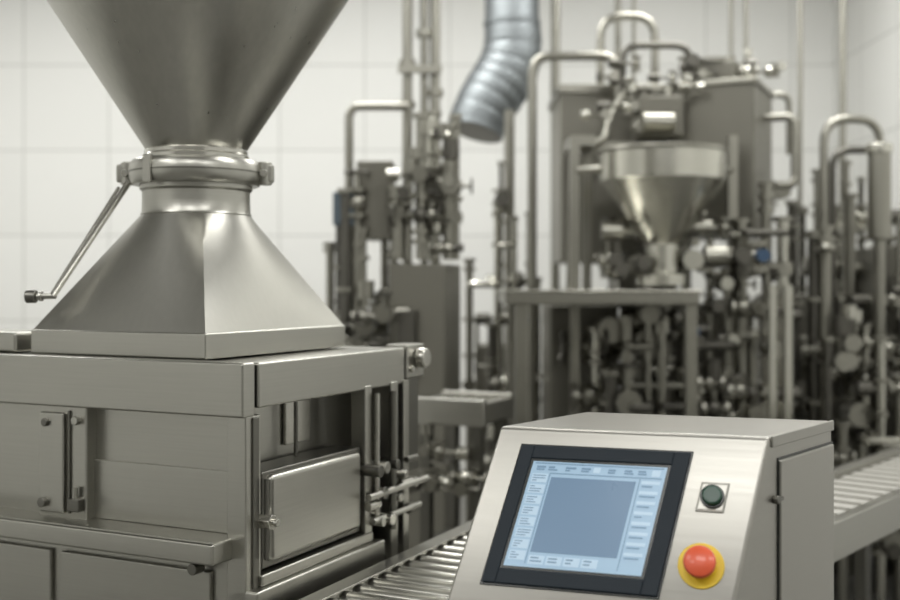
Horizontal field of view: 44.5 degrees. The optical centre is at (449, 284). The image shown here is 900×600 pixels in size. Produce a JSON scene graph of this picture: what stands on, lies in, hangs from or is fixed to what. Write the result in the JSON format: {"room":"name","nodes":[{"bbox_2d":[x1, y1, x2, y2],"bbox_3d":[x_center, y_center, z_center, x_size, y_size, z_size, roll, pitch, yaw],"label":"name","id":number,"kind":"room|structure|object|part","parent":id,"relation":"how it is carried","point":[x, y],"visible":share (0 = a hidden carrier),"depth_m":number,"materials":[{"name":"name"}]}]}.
{"room":"processing plant","nodes":[
{"label":"processing plant","id":0,"kind":"room"},
{"bbox_2d":[0,0,831,470],"bbox_3d":[-0.910,-0.600,8.050,7.580,4.200,0.100,0,0,0],"label":"wall","id":1,"kind":"structure","parent":0,"point":[63,137],"depth_m":8.00,"materials":[{"name":"white tile"}]},
{"bbox_2d":[460,495,893,599],"bbox_3d":[-0.910,1.550,2.400,7.580,0.100,11.400,0,0,0],"label":"floor","id":2,"kind":"structure","parent":0,"point":[890,577],"depth_m":5.55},
{"bbox_2d":[0,0,430,599],"bbox_3d":[-0.628,0.094,2.658,1.308,2.812,1.270,0,0,26],"label":"machine","id":3,"kind":"object","parent":2,"relation":"on","point":[191,419],"visible":1,"depth_m":2.44,"materials":[{"name":"metal"}]},
{"bbox_3d":[-1.103,0.968,2.547,0.490,0.765,0.012,0,0,26],"label":"door","id":4,"kind":"part","parent":3,"relation":"part of","materials":[{"name":"metal"}]},
{"bbox_3d":[-0.922,0.025,2.490,0.061,0.017,0.015,0,0,1],"label":"lever knob","id":5,"kind":"part","parent":3,"relation":"part of","materials":[{"name":"metal"}]},
{"bbox_3d":[-0.846,0.390,2.436,0.142,0.251,0.036,0,0,26],"label":"bracket plate","id":6,"kind":"part","parent":3,"relation":"part of","materials":[{"name":"metal"}]},
{"bbox_3d":[-0.815,0.460,2.390,0.012,0.040,0.012,0,0,26],"label":"bracket rod","id":7,"kind":"part","parent":3,"relation":"part of","materials":[{"name":"metal"}]},
{"bbox_3d":[-0.844,-0.110,2.570,0.041,0.279,0.209,0,0,41],"label":"lever arm","id":8,"kind":"part","parent":3,"relation":"part of","materials":[{"name":"metal"}]},
{"bbox_2d":[0,507,231,565],"bbox_3d":[-0.901,0.532,2.426,1.018,0.044,0.102,0,0,26],"label":"shelf","id":9,"kind":"object","parent":3,"relation":"attached to","point":[195,543],"depth_m":2.30,"materials":[{"name":"metal"}]},
{"bbox_3d":[-0.671,0.968,2.338,0.410,0.765,0.012,0,0,26],"label":"door","id":10,"kind":"part","parent":3,"relation":"part of","materials":[{"name":"metal"}]},
{"bbox_3d":[-0.609,0.446,2.333,0.385,0.128,0.010,0,0,26],"label":"panel","id":11,"kind":"part","parent":3,"relation":"part of","materials":[{"name":"metal"}]},
{"bbox_3d":[-0.603,0.390,2.347,0.385,0.260,0.024,0,0,26],"label":"panel","id":12,"kind":"part","parent":3,"relation":"part of","materials":[{"name":"metal"}]},
{"bbox_2d":[34,213,342,332],"bbox_3d":[-0.611,-0.033,2.650,0.490,0.270,0.551,0,0,26],"label":"hood","id":13,"kind":"object","parent":3,"relation":"attached to","point":[167,272],"depth_m":2.49,"materials":[{"name":"metal"}]},
{"bbox_3d":[-0.515,0.575,2.235,0.024,0.024,0.030,0,0,26],"label":"knob","id":14,"kind":"part","parent":3,"relation":"part of","materials":[{"name":"metal"}]},
{"bbox_3d":[-0.418,0.872,2.233,0.047,1.216,0.052,0,0,26],"label":"corner post","id":15,"kind":"part","parent":3,"relation":"part of","materials":[{"name":"metal"}]},
{"bbox_3d":[-0.374,0.477,2.240,0.009,0.165,0.009,0,0,26],"label":"hatch latch stem","id":16,"kind":"part","parent":3,"relation":"part of","materials":[{"name":"metal"}]},
{"bbox_3d":[-0.346,0.318,2.469,0.010,0.145,0.010,0,0,26],"label":"recess rod","id":17,"kind":"part","parent":3,"relation":"part of","materials":[{"name":"metal"}]},
{"bbox_3d":[-0.350,0.310,2.516,0.008,0.100,0.100,0,0,26],"label":"recess plate","id":18,"kind":"part","parent":3,"relation":"part of","materials":[{"name":"metal"}]},
{"bbox_3d":[-0.334,0.484,2.450,0.078,0.201,0.395,0,0,26],"label":"hatch frame","id":19,"kind":"part","parent":3,"relation":"part of","materials":[{"name":"metal"}]},
{"bbox_3d":[-0.175,0.415,2.642,0.014,0.310,0.014,0,0,26],"label":"rod","id":20,"kind":"part","parent":3,"relation":"part of","materials":[{"name":"metal"}]},
{"bbox_3d":[-0.141,0.430,2.708,0.018,0.340,0.018,0,0,26],"label":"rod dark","id":21,"kind":"part","parent":3,"relation":"part of","materials":[{"name":"metal"}]},
{"bbox_3d":[-0.116,0.195,2.849,0.062,0.086,0.095,0,0,26],"label":"plate","id":22,"kind":"part","parent":3,"relation":"part of","materials":[{"name":"metal"}]},
{"bbox_3d":[-0.111,0.359,2.850,0.030,0.242,0.070,0,0,26],"label":"plate","id":23,"kind":"part","parent":3,"relation":"part of","materials":[{"name":"metal"}]},
{"bbox_3d":[-0.070,0.188,2.841,0.028,0.052,0.052,0,0,26],"label":"knob","id":24,"kind":"part","parent":3,"relation":"part of","materials":[{"name":"metal"}]},
{"bbox_2d":[299,520,471,599],"bbox_3d":[-0.045,1.073,2.395,0.359,0.854,2.170,0,0,26],"label":"conveyor","id":25,"kind":"object","parent":2,"relation":"on","point":[427,570],"visible":0.2,"depth_m":2.48,"materials":[{"name":"metal"}]},
{"bbox_2d":[323,0,472,548],"bbox_3d":[-0.268,-0.600,5.414,0.751,4.200,0.773,0,0,0],"label":"industrial piping","id":26,"kind":"object","parent":2,"relation":"on","point":[414,303],"visible":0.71,"depth_m":5.24,"materials":[{"name":"grey paint"}]},
{"bbox_3d":[-0.075,-0.570,5.475,0.200,0.020,0.260,0,0,0],"label":"pump box lid","id":27,"kind":"part","parent":26,"relation":"part of","materials":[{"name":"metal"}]},
{"bbox_2d":[409,390,513,543],"bbox_3d":[0.052,0.963,4.160,0.378,1.075,0.492,0,0,24],"label":"stand","id":28,"kind":"object","parent":2,"relation":"on","point":[453,409],"visible":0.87,"depth_m":4.11,"materials":[{"name":"metal"}]},
{"bbox_2d":[460,0,559,522],"bbox_3d":[0.397,-0.600,6.398,0.641,4.200,1.168,0,0,16],"label":"pipe manifold","id":29,"kind":"object","parent":2,"relation":"on","point":[491,358],"visible":0.44,"depth_m":6.14,"materials":[{"name":"metal"}]},
{"bbox_2d":[448,412,833,599],"bbox_3d":[0.332,0.875,1.906,0.640,1.251,0.467,0,0,18],"label":"control console","id":30,"kind":"object","parent":2,"relation":"on","point":[587,505],"visible":1,"depth_m":1.83,"materials":[{"name":"metal"}]},
{"bbox_3d":[0.226,0.385,1.829,0.260,0.164,0.088,0,0,18],"label":"screen panel","id":31,"kind":"part","parent":30,"relation":"part of","materials":[{"name":"blue glass"}]},
{"bbox_3d":[0.427,0.345,1.788,0.053,0.045,0.025,0,0,18],"label":"selector plate","id":32,"kind":"part","parent":30,"relation":"part of","materials":[{"name":"metal"}]},
{"bbox_3d":[0.426,0.345,1.787,0.047,0.039,0.021,0,0,18],"label":"selector plate","id":33,"kind":"part","parent":30,"relation":"part of","materials":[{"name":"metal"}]},
{"bbox_3d":[0.627,0.579,1.929,0.007,0.573,0.246,0,0,39],"label":"door","id":34,"kind":"part","parent":30,"relation":"part of","materials":[{"name":"metal"}]},
{"bbox_2d":[497,0,800,424],"bbox_3d":[0.998,-0.600,5.553,1.525,4.200,1.625,0,0,0],"label":"machine","id":35,"kind":"object","parent":2,"relation":"on","point":[642,175],"visible":0.78,"depth_m":5.28,"materials":[{"name":"grey paint"}]},
{"bbox_2d":[599,147,725,284],"bbox_3d":[0.993,-0.310,5.150,0.584,0.620,0.584,0,0,0],"label":"funnel","id":36,"kind":"object","parent":35,"relation":"on","point":[662,194],"depth_m":5.02,"materials":[{"name":"metal"}]},
{"bbox_3d":[1.405,-1.005,5.700,0.460,0.030,0.530,0,0,26],"label":"housing lid","id":37,"kind":"part","parent":35,"relation":"part of","materials":[{"name":"metal"}]},
{"bbox_2d":[756,0,899,599],"bbox_3d":[2.052,-0.600,5.735,1.138,4.200,1.751,0,0,0],"label":"pipe manifold","id":38,"kind":"object","parent":2,"relation":"on","point":[846,338],"visible":0.7,"depth_m":5.38,"materials":[{"name":"metal"}]},
{"bbox_3d":[2.100,0.635,5.380,0.059,1.730,0.059,0,0,0],"label":"vessel leg","id":39,"kind":"part","parent":38,"relation":"part of","materials":[{"name":"metal"}]},
{"bbox_2d":[834,446,899,599],"bbox_3d":[1.432,1.067,3.678,0.340,0.865,2.169,0,0,40],"label":"conveyor","id":40,"kind":"object","parent":2,"relation":"on","point":[866,489],"visible":0.26,"depth_m":3.39,"materials":[{"name":"grey metal"}]},
{"bbox_2d":[832,0,899,248],"bbox_3d":[2.830,-0.600,2.400,0.100,4.200,11.200,0,0,0],"label":"wall","id":41,"kind":"structure","parent":0,"point":[872,26],"depth_m":7.34,"materials":[{"name":"white tile"}]},
{"bbox_3d":[-0.910,-2.750,2.400,7.580,0.100,11.400,0,0,0],"label":"ceiling","id":42,"kind":"structure","parent":0,"visible":0},
{"bbox_2d":[448,0,541,143],"bbox_3d":[0.266,-1.777,6.579,0.573,1.846,0.373,0,0,-14],"label":"ventilation duct","id":43,"kind":"object","parent":42,"relation":"attached to","point":[497,82],"visible":0.87,"depth_m":6.44,"materials":[{"name":"metal"}]}
]}

